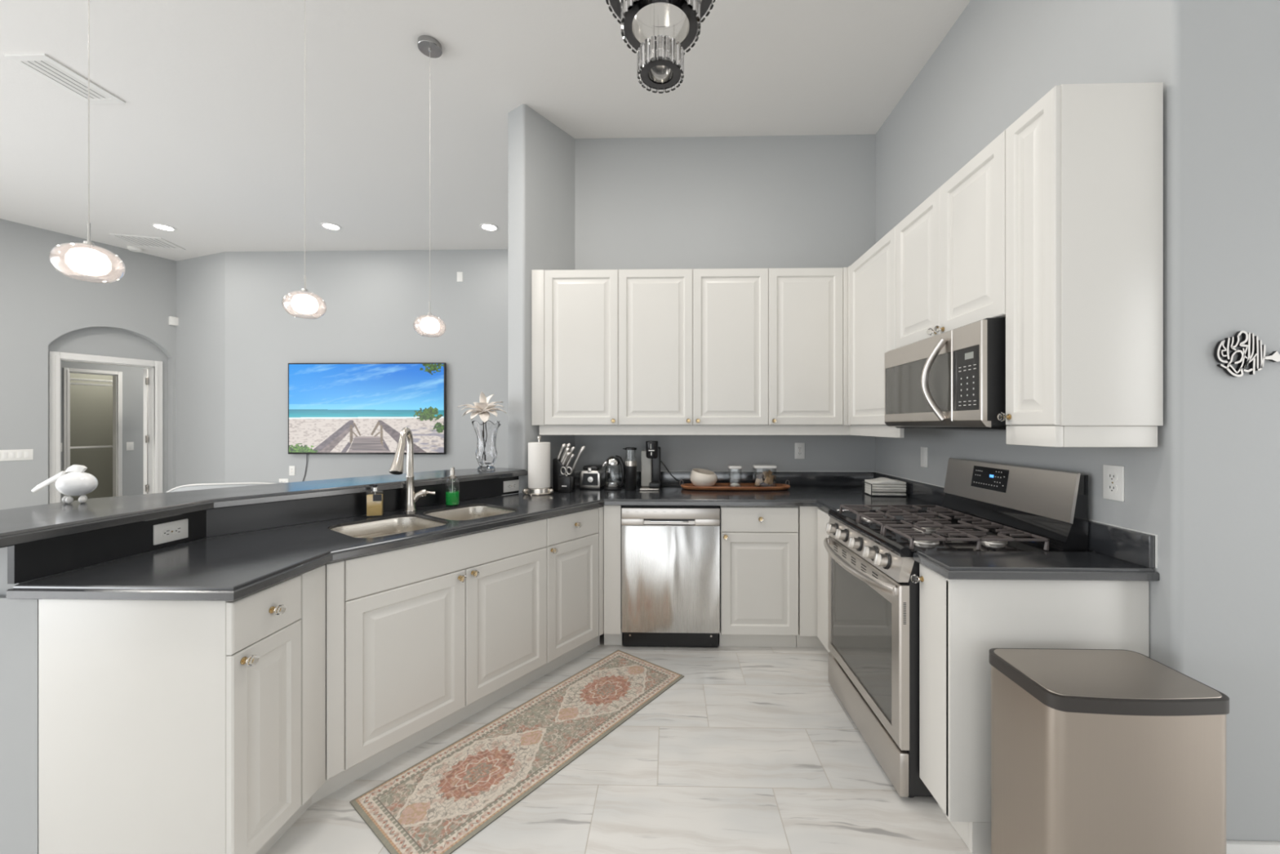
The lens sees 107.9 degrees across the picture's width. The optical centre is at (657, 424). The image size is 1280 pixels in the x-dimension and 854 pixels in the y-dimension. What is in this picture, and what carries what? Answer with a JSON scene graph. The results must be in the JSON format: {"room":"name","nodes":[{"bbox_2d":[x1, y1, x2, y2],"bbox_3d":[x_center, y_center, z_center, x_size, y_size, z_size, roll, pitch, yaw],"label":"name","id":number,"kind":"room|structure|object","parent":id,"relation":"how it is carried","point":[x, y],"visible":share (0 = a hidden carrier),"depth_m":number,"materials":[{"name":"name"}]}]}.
{"room":"kitchen","nodes":[
{"label":"kitchen","id":0,"kind":"room"},
{"bbox_2d":[0,218,176,510],"bbox_3d":[-6.811,-0.385,4.899,0.120,3.490,2.555,0,0,23],"label":"wall","id":1,"kind":"structure","parent":0,"point":[39,304],"depth_m":5.06,"materials":[{"name":"grey paint"}]},
{"bbox_2d":[0,448,33,461],"bbox_3d":[-6.742,0.315,4.899,0.009,0.115,0.207,0,0,23],"label":"wall switch","id":2,"kind":"object","parent":1,"relation":"attached to","point":[19,454],"visible":1,"depth_m":4.89,"materials":[{"name":"white plastic"}]},
{"bbox_2d":[168,315,178,325],"bbox_3d":[-6.248,-1.340,6.012,0.045,0.110,0.090,0,0,23],"label":"sensor","id":3,"kind":"object","parent":1,"relation":"attached to","point":[173,321],"visible":1,"depth_m":5.99,"materials":[{"name":"white plastic"}]},
{"bbox_2d":[70,373,112,500],"bbox_3d":[-8.155,0.010,6.636,1.049,2.700,1.700,0,0,23],"label":"wall","id":4,"kind":"structure","parent":0,"point":[91,406],"depth_m":6.89,"materials":[{"name":"grey paint"}]},
{"bbox_2d":[70,377,112,382],"bbox_3d":[-7.915,-0.625,6.534,0.031,0.028,1.498,0,0,23],"label":"rail","id":5,"kind":"object","parent":4,"relation":"attached to","point":[71,379],"visible":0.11,"depth_m":6.50,"materials":[{"name":"metal"}]},
{"bbox_2d":[70,382,112,386],"bbox_3d":[-7.915,-0.565,6.534,0.031,0.028,1.498,0,0,23],"label":"rail","id":6,"kind":"object","parent":4,"relation":"attached to","point":[71,383],"visible":0.11,"depth_m":6.51,"materials":[{"name":"white paint"}]},
{"bbox_2d":[70,445,112,448],"bbox_3d":[-7.915,0.310,6.534,0.031,0.028,1.498,0,0,23],"label":"rail","id":7,"kind":"object","parent":4,"relation":"attached to","point":[90,446],"visible":0.11,"depth_m":6.51,"materials":[{"name":"metal"}]},
{"bbox_2d":[61,360,147,502],"bbox_3d":[-7.261,0.010,5.875,1.190,2.700,3.000,0,0,23],"label":"wall","id":8,"kind":"structure","parent":0,"point":[132,376],"depth_m":6.61,"materials":[{"name":"grey paint"}]},
{"bbox_2d":[63,367,122,496],"bbox_3d":[-7.656,0.307,6.308,0.124,2.105,0.526,0,0,23],"label":"trim","id":9,"kind":"structure","parent":8,"relation":"attached to","point":[117,375],"depth_m":6.49,"materials":[{"name":"white paint"}]},
{"bbox_2d":[126,441,133,450],"bbox_3d":[-7.483,0.300,6.606,0.009,0.118,0.072,0,0,23],"label":"wall switch","id":10,"kind":"object","parent":8,"relation":"attached to","point":[130,445],"visible":1,"depth_m":6.60,"materials":[{"name":"white plastic"}]},
{"bbox_2d":[48,327,167,503],"bbox_3d":[-6.634,-0.090,5.625,0.120,2.900,1.406,0,0,23],"label":"wall","id":11,"kind":"structure","parent":0,"point":[100,341],"depth_m":5.62,"materials":[{"name":"grey paint"}]},
{"bbox_2d":[48,351,162,503],"bbox_3d":[-6.625,0.270,5.611,0.146,2.180,0.920,0,0,23],"label":"trim","id":12,"kind":"structure","parent":11,"relation":"attached to","point":[154,367],"depth_m":5.60,"materials":[{"name":"white paint"}]},
{"bbox_2d":[143,368,148,493],"bbox_3d":[-6.771,0.315,6.221,0.049,2.070,0.750,0,0,-40],"label":"door","id":13,"kind":"structure","parent":11,"relation":"in","point":[145,371],"depth_m":5.97,"materials":[{"name":"white paint"}]},
{"bbox_2d":[176,252,225,486],"bbox_3d":[-5.822,-0.385,5.979,1.109,3.490,0.170,0,0,21],"label":"wall","id":14,"kind":"structure","parent":0,"point":[201,280],"depth_m":5.88,"materials":[{"name":"grey paint"}]},
{"bbox_2d":[0,495,499,853],"bbox_3d":[-1.574,0.846,2.201,0.431,1.028,1.942,0,0,24],"label":"wall","id":15,"kind":"structure","parent":0,"point":[19,618],"depth_m":1.30,"materials":[{"name":"grey paint"}]},
{"bbox_2d":[7,475,519,583],"bbox_3d":[-1.473,0.389,2.238,0.255,0.114,1.979,0,0,27],"label":"backsplash","id":16,"kind":"structure","parent":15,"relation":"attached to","point":[26,562],"depth_m":1.85,"materials":[{"name":"black"}]},
{"bbox_2d":[153,518,187,545],"bbox_3d":[-1.790,0.392,1.714,0.009,0.072,0.118,0,0,1],"label":"wall outlet","id":17,"kind":"object","parent":16,"relation":"attached to","point":[165,532],"visible":1,"depth_m":1.71,"materials":[{"name":"white plastic"}]},
{"bbox_2d":[162,527,170,537],"bbox_3d":[-1.788,0.392,1.695,0.002,0.033,0.027,0,0,1],"label":"receptacle","id":18,"kind":"object","parent":17,"relation":"attached to","point":[166,531],"depth_m":1.69,"materials":[{"name":"grey"}]},
{"bbox_2d":[173,525,182,534],"bbox_3d":[-1.786,0.392,1.734,0.002,0.033,0.027,0,0,1],"label":"receptacle","id":19,"kind":"object","parent":17,"relation":"attached to","point":[177,529],"depth_m":1.73,"materials":[{"name":"grey"}]},
{"bbox_2d":[503,479,519,492],"bbox_3d":[-0.944,0.394,3.007,0.009,0.072,0.118,0,0,36],"label":"wall outlet","id":20,"kind":"object","parent":16,"relation":"attached to","point":[513,485],"visible":1,"depth_m":3.00,"materials":[{"name":"white plastic"}]},
{"bbox_2d":[0,467,527,547],"bbox_3d":[-1.688,0.311,2.185,0.760,0.038,2.370,0,0,25],"label":"countertop","id":21,"kind":"structure","parent":15,"relation":"on","point":[28,524],"depth_m":1.81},
{"bbox_2d":[31,464,97,503],"bbox_3d":[-2.220,0.220,1.744,0.213,0.143,0.088,0,0,1],"label":"ornament","id":22,"kind":"object","parent":21,"relation":"on","point":[73,481],"visible":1,"depth_m":1.73,"materials":[{"name":"white ceramic"}]},
{"bbox_2d":[471,420,500,470],"bbox_3d":[-1.112,0.132,3.026,0.179,0.319,0.178,0,0,1],"label":"crystal vase","id":23,"kind":"object","parent":21,"relation":"on","point":[486,453],"visible":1,"depth_m":2.98,"materials":[{"name":"clear glass"}]},
{"bbox_2d":[457,391,506,423],"bbox_3d":[-1.139,0.011,3.048,0.311,0.444,0.227,0,0,1],"label":"flower","id":24,"kind":"object","parent":23,"relation":"in","point":[482,407],"visible":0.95,"depth_m":2.99,"materials":[{"name":"white fabric"}]},
{"bbox_2d":[225,248,508,495],"bbox_3d":[-2.993,-0.385,5.749,4.660,3.490,0.150,0,0,1],"label":"wall","id":25,"kind":"structure","parent":0,"point":[373,300],"depth_m":5.69,"materials":[{"name":"grey paint"}]},
{"bbox_2d":[279,478,288,482],"bbox_3d":[-4.584,0.695,5.707,0.118,0.072,0.009,0,0,1],"label":"wall outlet","id":26,"kind":"object","parent":25,"relation":"attached to","point":[281,480],"visible":0.8,"depth_m":5.71,"materials":[{"name":"white plastic"}]},
{"bbox_2d":[288,466,294,475],"bbox_3d":[-4.479,0.560,5.705,0.072,0.118,0.009,0,0,1],"label":"wall outlet","id":27,"kind":"object","parent":25,"relation":"attached to","point":[291,468],"visible":1,"depth_m":5.70,"materials":[{"name":"white plastic"}]},
{"bbox_2d":[288,362,446,454],"bbox_3d":[-3.522,-0.199,5.655,1.930,1.105,0.060,0,0,1],"label":"television","id":28,"kind":"object","parent":25,"relation":"attached to","point":[362,407],"visible":0.95,"depth_m":5.62,"materials":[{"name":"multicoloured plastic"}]},
{"bbox_2d":[457,271,462,281],"bbox_3d":[-2.402,-1.800,5.656,0.072,0.118,0.006,0,0,1],"label":"wall plate","id":29,"kind":"object","parent":25,"relation":"attached to","point":[460,274],"visible":1,"depth_m":5.65,"materials":[{"name":"white plastic"}]},
{"bbox_2d":[0,0,970,261],"bbox_3d":[-2.584,-2.190,0.712,14.400,0.120,15.100,0,0,1],"label":"ceiling","id":30,"kind":"structure","parent":0,"point":[206,143],"depth_m":3.01,"materials":[{"name":"white paint"}]},
{"bbox_2d":[4,53,125,103],"bbox_3d":[-3.632,-2.125,2.873,0.240,0.010,0.400,0,0,1],"label":"ceiling vent","id":31,"kind":"object","parent":30,"relation":"in","point":[42,64],"visible":0.95,"depth_m":2.84,"materials":[{"name":"metal"}]},
{"bbox_2d":[48,0,125,283],"bbox_3d":[-1.945,-1.314,1.592,0.166,1.631,0.166,0,0,1],"label":"pendant lamp","id":32,"kind":"object","parent":30,"relation":"hanging from","point":[86,261],"visible":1,"depth_m":1.58,"materials":[{"name":"glass"}]},
{"bbox_2d":[127,245,142,252],"bbox_3d":[-6.287,-2.111,5.603,0.130,0.038,0.130,0,0,1],"label":"smoke detector","id":33,"kind":"object","parent":30,"relation":"attached to","point":[135,249],"visible":1,"depth_m":5.58,"materials":[{"name":"white plastic"}]},
{"bbox_2d":[109,233,185,249],"bbox_3d":[-5.912,-2.125,5.414,0.481,0.010,0.358,0,0,-15],"label":"ceiling vent","id":34,"kind":"object","parent":30,"relation":"in","point":[139,241],"visible":1,"depth_m":5.40,"materials":[{"name":"metal"}]},
{"bbox_2d":[151,222,176,231],"bbox_3d":[-5.311,-2.125,5.009,0.190,0.008,0.190,0,0,1],"label":"recessed light","id":35,"kind":"object","parent":30,"relation":"in","point":[160,226],"visible":1,"depth_m":5.01,"materials":[{"name":"white paint"}]},
{"bbox_2d":[281,0,326,319],"bbox_3d":[-1.628,-1.314,2.149,0.166,1.631,0.166,0,0,1],"label":"pendant lamp","id":36,"kind":"object","parent":30,"relation":"hanging from","point":[304,304],"visible":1,"depth_m":2.14,"materials":[{"name":"glass"}]},
{"bbox_2d":[320,222,342,230],"bbox_3d":[-3.496,-2.125,4.986,0.190,0.008,0.190,0,0,1],"label":"recessed light","id":37,"kind":"object","parent":30,"relation":"in","point":[326,224],"visible":1,"depth_m":4.98,"materials":[{"name":"white paint"}]},
{"bbox_2d":[413,35,446,337],"bbox_3d":[-1.275,-1.314,2.606,0.166,1.631,0.166,0,0,1],"label":"pendant lamp","id":38,"kind":"object","parent":30,"relation":"hanging from","point":[428,46],"visible":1,"depth_m":2.59,"materials":[{"name":"glass"}]},
{"bbox_2d":[480,222,498,231],"bbox_3d":[-1.810,-2.125,5.005,0.190,0.008,0.190,0,0,1],"label":"recessed light","id":39,"kind":"object","parent":30,"relation":"in","point":[486,226],"visible":1,"depth_m":5.00,"materials":[{"name":"white paint"}]},
{"bbox_2d":[605,0,715,93],"bbox_3d":[0.011,-1.663,1.600,0.400,0.934,0.400,0,0,1],"label":"chandelier","id":40,"kind":"object","parent":30,"relation":"hanging from","point":[660,31],"visible":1,"depth_m":1.63,"materials":[{"name":"silver metal"}]},
{"bbox_2d":[508,103,574,494],"bbox_3d":[-0.628,-0.385,4.344,0.446,3.490,2.558,0,0,8],"label":"wall","id":41,"kind":"structure","parent":0,"point":[541,154],"depth_m":3.16,"materials":[{"name":"grey paint"}]},
{"bbox_2d":[265,631,975,853],"bbox_3d":[-2.584,1.420,0.712,14.400,0.120,15.100,0,0,1],"label":"floor","id":42,"kind":"structure","parent":0,"point":[754,749],"depth_m":1.76,"materials":[{"name":"tile"}]},
{"bbox_2d":[38,564,325,853],"bbox_3d":[-1.434,0.923,1.494,0.592,0.874,0.395,0,0,1],"label":"base cabinet","id":43,"kind":"object","parent":42,"relation":"on","point":[165,726],"visible":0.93,"depth_m":1.30,"materials":[{"name":"white"}]},
{"bbox_2d":[166,481,283,492],"bbox_3d":[-3.451,0.909,4.154,1.580,0.901,0.920,0,0,1],"label":"sofa","id":44,"kind":"object","parent":42,"relation":"on","point":[200,486],"visible":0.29,"depth_m":3.72,"materials":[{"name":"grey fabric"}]},
{"bbox_2d":[311,517,546,804],"bbox_3d":[-1.173,0.923,2.101,0.612,0.874,1.274,0,0,36],"label":"base cabinet","id":45,"kind":"object","parent":42,"relation":"on","point":[422,638],"visible":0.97,"depth_m":1.94,"materials":[{"name":"white"}]},
{"bbox_2d":[349,649,684,853],"bbox_3d":[-0.482,1.355,2.097,0.482,0.008,1.430,0,0,38],"label":"runner rug","id":46,"kind":"object","parent":42,"relation":"on","point":[438,803],"visible":1,"depth_m":1.87,"materials":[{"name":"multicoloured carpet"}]},
{"bbox_2d":[538,505,604,678],"bbox_3d":[-0.652,0.923,2.818,0.612,0.874,0.500,0,0,36],"label":"base cabinet","id":47,"kind":"object","parent":42,"relation":"on","point":[575,540],"visible":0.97,"depth_m":2.62,"materials":[{"name":"white"}]},
{"bbox_2d":[604,505,622,644],"bbox_3d":[-0.276,0.923,2.853,0.111,0.874,0.090,0,0,1],"label":"filler panel","id":48,"kind":"object","parent":42,"relation":"on","point":[612,513],"visible":0.86,"depth_m":2.81,"materials":[{"name":"white"}]},
{"bbox_2d":[621,505,719,647],"bbox_3d":[0.085,0.923,3.082,0.589,0.862,0.593,0,0,1],"label":"dishwasher","id":49,"kind":"object","parent":42,"relation":"on","point":[670,555],"visible":1,"depth_m":2.79,"materials":[{"name":"silver metal"}]},
{"bbox_2d":[622,505,719,506],"bbox_3d":[0.086,0.874,3.104,0.584,0.763,0.550,0,0,1],"label":"tub","id":50,"kind":"object","parent":49,"relation":"in","point":[623,505],"depth_m":2.83,"materials":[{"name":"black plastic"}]},
{"bbox_2d":[719,506,798,647],"bbox_3d":[0.620,0.923,3.060,0.468,0.874,0.622,0,0,1],"label":"base cabinet","id":51,"kind":"object","parent":42,"relation":"on","point":[759,544],"visible":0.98,"depth_m":2.79,"materials":[{"name":"white"}]},
{"bbox_2d":[795,506,830,652],"bbox_3d":[1.211,0.923,2.909,0.715,0.874,0.925,0,0,1],"label":"base cabinet","id":52,"kind":"object","parent":42,"relation":"on","point":[813,556],"visible":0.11,"depth_m":2.78,"materials":[{"name":"white"}]},
{"bbox_2d":[5,471,945,600],"bbox_3d":[-0.103,0.412,2.350,3.349,0.144,2.205,0,0,1],"label":"countertop","id":53,"kind":"structure","parent":52,"relation":"on","point":[233,566],"depth_m":1.86,"materials":[{"name":"black"}]},
{"bbox_2d":[365,484,382,516],"bbox_3d":[-1.377,0.366,2.268,0.072,0.157,0.037,0,0,-17],"label":"soap bottle","id":54,"kind":"object","parent":53,"relation":"on","point":[374,501],"visible":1,"depth_m":2.26,"materials":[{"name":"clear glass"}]},
{"bbox_2d":[389,426,435,511],"bbox_3d":[-1.248,0.228,2.353,0.142,0.434,0.247,0,0,1],"label":"faucet","id":55,"kind":"object","parent":53,"relation":"on","point":[397,466],"visible":1,"depth_m":2.40,"materials":[{"name":"silver metal"}]},
{"bbox_2d":[330,506,515,537],"bbox_3d":[-1.084,0.564,2.240,0.410,0.210,0.775,0,0,36],"label":"sink","id":56,"kind":"object","parent":53,"relation":"in","point":[397,525],"visible":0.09,"depth_m":2.30,"materials":[{"name":"silver metal"}]},
{"bbox_2d":[444,466,458,505],"bbox_3d":[-1.138,0.340,2.583,0.076,0.211,0.076,0,0,-9],"label":"soap bottle","id":57,"kind":"object","parent":53,"relation":"on","point":[451,497],"visible":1,"depth_m":2.56,"materials":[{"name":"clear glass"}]},
{"bbox_2d":[522,435,553,495],"bbox_3d":[-0.772,0.258,3.039,0.205,0.375,0.184,0,0,1],"label":"paper towel holder","id":58,"kind":"object","parent":53,"relation":"on","point":[534,491],"visible":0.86,"depth_m":2.97,"materials":[{"name":"silver metal"}]},
{"bbox_2d":[528,441,550,488],"bbox_3d":[-0.772,0.259,3.039,0.142,0.290,0.142,0,0,1],"label":"paper towel roll","id":59,"kind":"object","parent":58,"relation":"on","point":[539,453],"visible":1,"depth_m":2.98,"materials":[{"name":"white"}]},
{"bbox_2d":[552,457,574,492],"bbox_3d":[-0.633,0.335,3.146,0.138,0.220,0.148,0,0,9],"label":"knife block","id":60,"kind":"object","parent":53,"relation":"on","point":[561,482],"visible":0.81,"depth_m":3.12,"materials":[{"name":"black plastic"}]},
{"bbox_2d":[556,443,566,459],"bbox_3d":[-0.649,0.183,3.140,0.071,0.120,0.023,0,0,9],"label":"kitchen knife","id":61,"kind":"object","parent":60,"relation":"in","point":[563,445],"visible":1,"depth_m":3.13,"materials":[{"name":"silver metal"}]},
{"bbox_2d":[560,447,569,462],"bbox_3d":[-0.623,0.207,3.133,0.072,0.114,0.023,0,0,9],"label":"kitchen knife","id":62,"kind":"object","parent":60,"relation":"in","point":[567,449],"visible":1,"depth_m":3.13,"materials":[{"name":"silver metal"}]},
{"bbox_2d":[560,466,572,475],"bbox_3d":[-0.608,0.309,3.098,0.084,0.066,0.017,0,0,9],"label":"scissors","id":63,"kind":"object","parent":60,"relation":"on","point":[566,469],"visible":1,"depth_m":3.10,"materials":[{"name":"silver metal"}]},
{"bbox_2d":[561,452,571,465],"bbox_3d":[-0.615,0.231,3.132,0.069,0.098,0.023,0,0,9],"label":"kitchen knife","id":64,"kind":"object","parent":60,"relation":"in","point":[568,454],"visible":0.98,"depth_m":3.13,"materials":[{"name":"silver metal"}]},
{"bbox_2d":[564,453,574,468],"bbox_3d":[-0.596,0.248,3.151,0.074,0.107,0.023,0,0,9],"label":"kitchen knife","id":65,"kind":"object","parent":60,"relation":"in","point":[571,455],"visible":0.86,"depth_m":3.15,"materials":[{"name":"silver metal"}]},
{"bbox_2d":[564,446,575,465],"bbox_3d":[-0.600,0.215,3.170,0.083,0.136,0.023,0,0,9],"label":"kitchen knife","id":66,"kind":"object","parent":60,"relation":"in","point":[572,448],"visible":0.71,"depth_m":3.16,"materials":[{"name":"silver metal"}]},
{"bbox_2d":[569,445,585,471],"bbox_3d":[-0.548,0.238,3.187,0.116,0.193,0.023,0,0,9],"label":"kitchen knife","id":67,"kind":"object","parent":60,"relation":"in","point":[583,447],"visible":0.81,"depth_m":3.18,"materials":[{"name":"silver metal"}]},
{"bbox_2d":[579,464,605,489],"bbox_3d":[-0.460,0.364,3.288,0.148,0.161,0.182,0,0,7],"label":"toaster","id":68,"kind":"object","parent":53,"relation":"on","point":[593,476],"visible":0.93,"depth_m":3.22,"materials":[{"name":"silver metal"}]},
{"bbox_2d":[601,455,625,489],"bbox_3d":[-0.313,0.328,3.242,0.137,0.235,0.138,0,0,-31],"label":"kettle","id":69,"kind":"object","parent":53,"relation":"on","point":[611,460],"visible":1,"depth_m":3.21,"materials":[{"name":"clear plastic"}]},
{"bbox_2d":[622,447,636,490],"bbox_3d":[-0.186,0.299,3.210,0.083,0.291,0.083,0,0,-44],"label":"coffee grinder","id":70,"kind":"object","parent":53,"relation":"on","point":[630,465],"visible":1,"depth_m":3.18,"materials":[{"name":"black plastic"}]},
{"bbox_2d":[640,440,660,490],"bbox_3d":[-0.050,0.277,3.261,0.140,0.337,0.202,0,0,1],"label":"coffee maker","id":71,"kind":"object","parent":53,"relation":"on","point":[651,456],"visible":1,"depth_m":3.24,"materials":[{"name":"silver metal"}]},
{"bbox_2d":[661,461,681,485],"bbox_3d":[0.102,0.350,3.390,0.175,0.187,0.060,0,0,-12],"label":"power cord","id":72,"kind":"object","parent":71,"relation":"attached to","point":[661,461],"visible":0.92,"depth_m":3.40,"materials":[{"name":"black plastic"}]},
{"bbox_2d":[679,479,790,490],"bbox_3d":[0.540,0.416,3.250,0.773,0.059,0.224,0,0,1],"label":"serving board","id":73,"kind":"object","parent":53,"relation":"on","point":[717,486],"visible":0.88,"depth_m":3.16,"materials":[{"name":"brown wood"}]},
{"bbox_2d":[689,468,717,486],"bbox_3d":[0.322,0.369,3.255,0.192,0.122,0.192,0,0,1],"label":"ceramic bowl","id":74,"kind":"object","parent":73,"relation":"on","point":[699,477],"visible":0.96,"depth_m":3.19,"materials":[{"name":"beige"}]},
{"bbox_2d":[728,465,742,486],"bbox_3d":[0.539,0.357,3.250,0.089,0.146,0.089,0,0,1],"label":"glass jar","id":75,"kind":"object","parent":73,"relation":"on","point":[729,466],"visible":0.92,"depth_m":3.22,"materials":[{"name":"clear glass"}]},
{"bbox_2d":[752,464,777,486],"bbox_3d":[0.745,0.356,3.245,0.152,0.150,0.104,0,0,1],"label":"glass jar","id":76,"kind":"object","parent":73,"relation":"on","point":[754,466],"visible":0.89,"depth_m":3.21,"materials":[{"name":"clear glass"}]},
{"bbox_2d":[862,480,908,497],"bbox_3d":[1.450,0.407,2.970,0.222,0.077,0.160,0,0,5],"label":"napkin holder","id":77,"kind":"object","parent":53,"relation":"on","point":[907,491],"visible":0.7,"depth_m":2.90,"materials":[{"name":"black plastic"}]},
{"bbox_2d":[864,489,906,495],"bbox_3d":[1.450,0.433,2.968,0.200,0.015,0.146,0,0,5],"label":"folded napkin","id":78,"kind":"object","parent":77,"relation":"in","point":[865,491],"visible":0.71,"depth_m":2.90,"materials":[{"name":"white fabric"}]},
{"bbox_2d":[864,487,906,493],"bbox_3d":[1.450,0.415,2.968,0.200,0.015,0.146,0,0,5],"label":"folded napkin","id":79,"kind":"object","parent":78,"relation":"on","point":[865,488],"visible":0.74,"depth_m":2.90,"materials":[{"name":"white fabric"}]},
{"bbox_2d":[864,484,906,490],"bbox_3d":[1.450,0.398,2.968,0.200,0.015,0.146,0,0,5],"label":"folded napkin","id":80,"kind":"object","parent":79,"relation":"on","point":[865,486],"visible":0.7,"depth_m":2.90,"materials":[{"name":"white fabric"}]},
{"bbox_2d":[864,482,906,487],"bbox_3d":[1.450,0.381,2.968,0.200,0.015,0.146,0,0,5],"label":"folded napkin","id":81,"kind":"object","parent":80,"relation":"on","point":[865,483],"visible":0.73,"depth_m":2.90,"materials":[{"name":"white fabric"}]},
{"bbox_2d":[864,476,906,484],"bbox_3d":[1.450,0.356,2.968,0.200,0.031,0.146,0,0,5],"label":"folded napkin","id":82,"kind":"object","parent":81,"relation":"on","point":[882,480],"visible":1,"depth_m":2.90,"materials":[{"name":"white fabric"}]},
{"bbox_2d":[823,457,1088,797],"bbox_3d":[1.174,0.765,2.044,0.735,1.190,0.761,0,0,1],"label":"gas range","id":83,"kind":"object","parent":42,"relation":"on","point":[873,599],"visible":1,"depth_m":1.86,"materials":[{"name":"silver metal"}]},
{"bbox_2d":[827,504,1063,556],"bbox_3d":[1.167,0.443,2.044,0.575,0.064,0.757,0,0,1],"label":"cooktop","id":84,"kind":"object","parent":83,"relation":"in","point":[950,527],"depth_m":1.90,"materials":[{"name":"grey metal"}]},
{"bbox_2d":[911,563,1149,853],"bbox_3d":[1.222,0.923,1.567,0.654,0.874,0.188,0,0,1],"label":"base cabinet","id":85,"kind":"object","parent":42,"relation":"on","point":[960,620],"visible":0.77,"depth_m":1.48,"materials":[{"name":"white"}]},
{"bbox_2d":[913,519,1159,581],"bbox_3d":[1.231,0.412,1.564,0.643,0.144,0.238,0,0,1],"label":"countertop","id":86,"kind":"structure","parent":85,"relation":"on","point":[1122,553],"depth_m":1.50,"materials":[{"name":"black"}]},
{"bbox_2d":[989,648,1229,853],"bbox_3d":[1.210,1.018,1.275,0.446,0.685,0.272,0,0,1],"label":"trash can","id":87,"kind":"object","parent":42,"relation":"on","point":[1094,751],"visible":1,"depth_m":1.16,"materials":[{"name":"silver metal"}]},
{"bbox_2d":[574,134,875,525],"bbox_3d":[0.493,-0.385,3.514,2.214,3.490,0.150,0,0,1],"label":"wall","id":88,"kind":"structure","parent":0,"point":[770,202],"depth_m":3.44,"materials":[{"name":"grey paint"}]},
{"bbox_2d":[531,269,618,435],"bbox_3d":[-0.550,-0.486,3.270,0.583,1.107,0.386,0,0,1],"label":"upper cabinet","id":89,"kind":"object","parent":88,"relation":"attached to","point":[575,313],"visible":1,"depth_m":3.12,"materials":[{"name":"white"}]},
{"bbox_2d":[618,268,768,435],"bbox_3d":[0.241,-0.486,3.251,0.999,1.107,0.386,0,0,1],"label":"upper cabinet","id":90,"kind":"object","parent":88,"relation":"attached to","point":[693,344],"visible":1,"depth_m":3.10,"materials":[{"name":"white"}]},
{"bbox_2d":[795,442,804,458],"bbox_3d":[1.045,0.190,3.421,0.072,0.118,0.009,0,0,1],"label":"wall outlet","id":91,"kind":"object","parent":88,"relation":"attached to","point":[799,446],"visible":1,"depth_m":3.42,"materials":[{"name":"white plastic"}]},
{"bbox_2d":[768,226,904,437],"bbox_3d":[1.159,-0.486,2.926,0.852,1.107,0.992,0,0,1],"label":"upper cabinet","id":92,"kind":"object","parent":88,"relation":"attached to","point":[831,331],"visible":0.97,"depth_m":3.08,"materials":[{"name":"white"}]},
{"bbox_2d":[875,0,1279,840],"bbox_3d":[3.067,-0.385,2.439,2.985,3.490,2.175,0,0,1],"label":"wall","id":93,"kind":"structure","parent":0,"point":[1209,490],"depth_m":1.39,"materials":[{"name":"grey paint"}]},
{"bbox_2d":[574,471,945,506],"bbox_3d":[0.479,0.395,2.943,2.212,0.102,0.992,0,0,1],"label":"backsplash","id":94,"kind":"structure","parent":93,"relation":"attached to","point":[929,493],"depth_m":3.40,"materials":[{"name":"stone"}]},
{"bbox_2d":[920,446,928,467],"bbox_3d":[1.577,0.190,2.758,0.008,0.118,0.072,0,0,1],"label":"wall switch","id":95,"kind":"object","parent":93,"relation":"attached to","point":[924,451],"visible":1,"depth_m":2.74,"materials":[{"name":"white plastic"}]},
{"bbox_2d":[895,129,1005,348],"bbox_3d":[1.378,-0.714,2.029,0.370,0.652,0.788,0,0,1],"label":"upper cabinet","id":96,"kind":"object","parent":93,"relation":"attached to","point":[950,250],"visible":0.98,"depth_m":1.93,"materials":[{"name":"white"}]},
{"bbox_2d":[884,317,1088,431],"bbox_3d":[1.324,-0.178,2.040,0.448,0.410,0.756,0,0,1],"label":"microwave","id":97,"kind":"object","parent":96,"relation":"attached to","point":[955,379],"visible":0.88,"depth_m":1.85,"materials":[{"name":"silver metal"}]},
{"bbox_2d":[996,82,1163,447],"bbox_3d":[1.359,-0.486,1.526,0.356,1.108,0.216,0,0,1],"label":"upper cabinet","id":98,"kind":"object","parent":93,"relation":"attached to","point":[1084,163],"visible":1,"depth_m":1.42,"materials":[{"name":"white"}]},
{"bbox_2d":[1102,464,1124,501],"bbox_3d":[1.549,0.196,1.583,0.009,0.118,0.072,0,0,1],"label":"wall outlet","id":99,"kind":"object","parent":93,"relation":"attached to","point":[1113,475],"visible":1,"depth_m":1.58,"materials":[{"name":"white plastic"}]},
{"bbox_2d":[1107,472,1117,480],"bbox_3d":[1.546,0.176,1.583,0.002,0.027,0.033,0,0,1],"label":"receptacle","id":100,"kind":"object","parent":99,"relation":"attached to","point":[1111,476],"depth_m":1.58,"materials":[{"name":"grey"}]},
{"bbox_2d":[1107,484,1117,493],"bbox_3d":[1.546,0.215,1.583,0.002,0.027,0.033,0,0,1],"label":"receptacle","id":101,"kind":"object","parent":99,"relation":"attached to","point":[1112,488],"depth_m":1.58,"materials":[{"name":"grey"}]},
{"bbox_2d":[1088,520,1155,568],"bbox_3d":[1.543,0.395,1.562,0.019,0.102,0.227,0,0,1],"label":"backsplash","id":102,"kind":"structure","parent":93,"relation":"attached to","point":[1138,548],"depth_m":1.53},
{"bbox_2d":[1213,330,1279,377],"bbox_3d":[1.840,-0.210,1.372,0.380,0.136,0.009,0,0,1],"label":"calligraphy","id":103,"kind":"object","parent":93,"relation":"attached to","point":[1253,352],"visible":1,"depth_m":1.37,"materials":[{"name":"white metal"}]},
{"bbox_2d":[1226,840,1279,853],"bbox_3d":[3.063,1.296,1.344,2.940,0.127,0.015,0,0,1],"label":"baseboard","id":104,"kind":"structure","parent":93,"relation":"attached to","point":[1233,846],"depth_m":1.37,"materials":[{"name":"white paint"}]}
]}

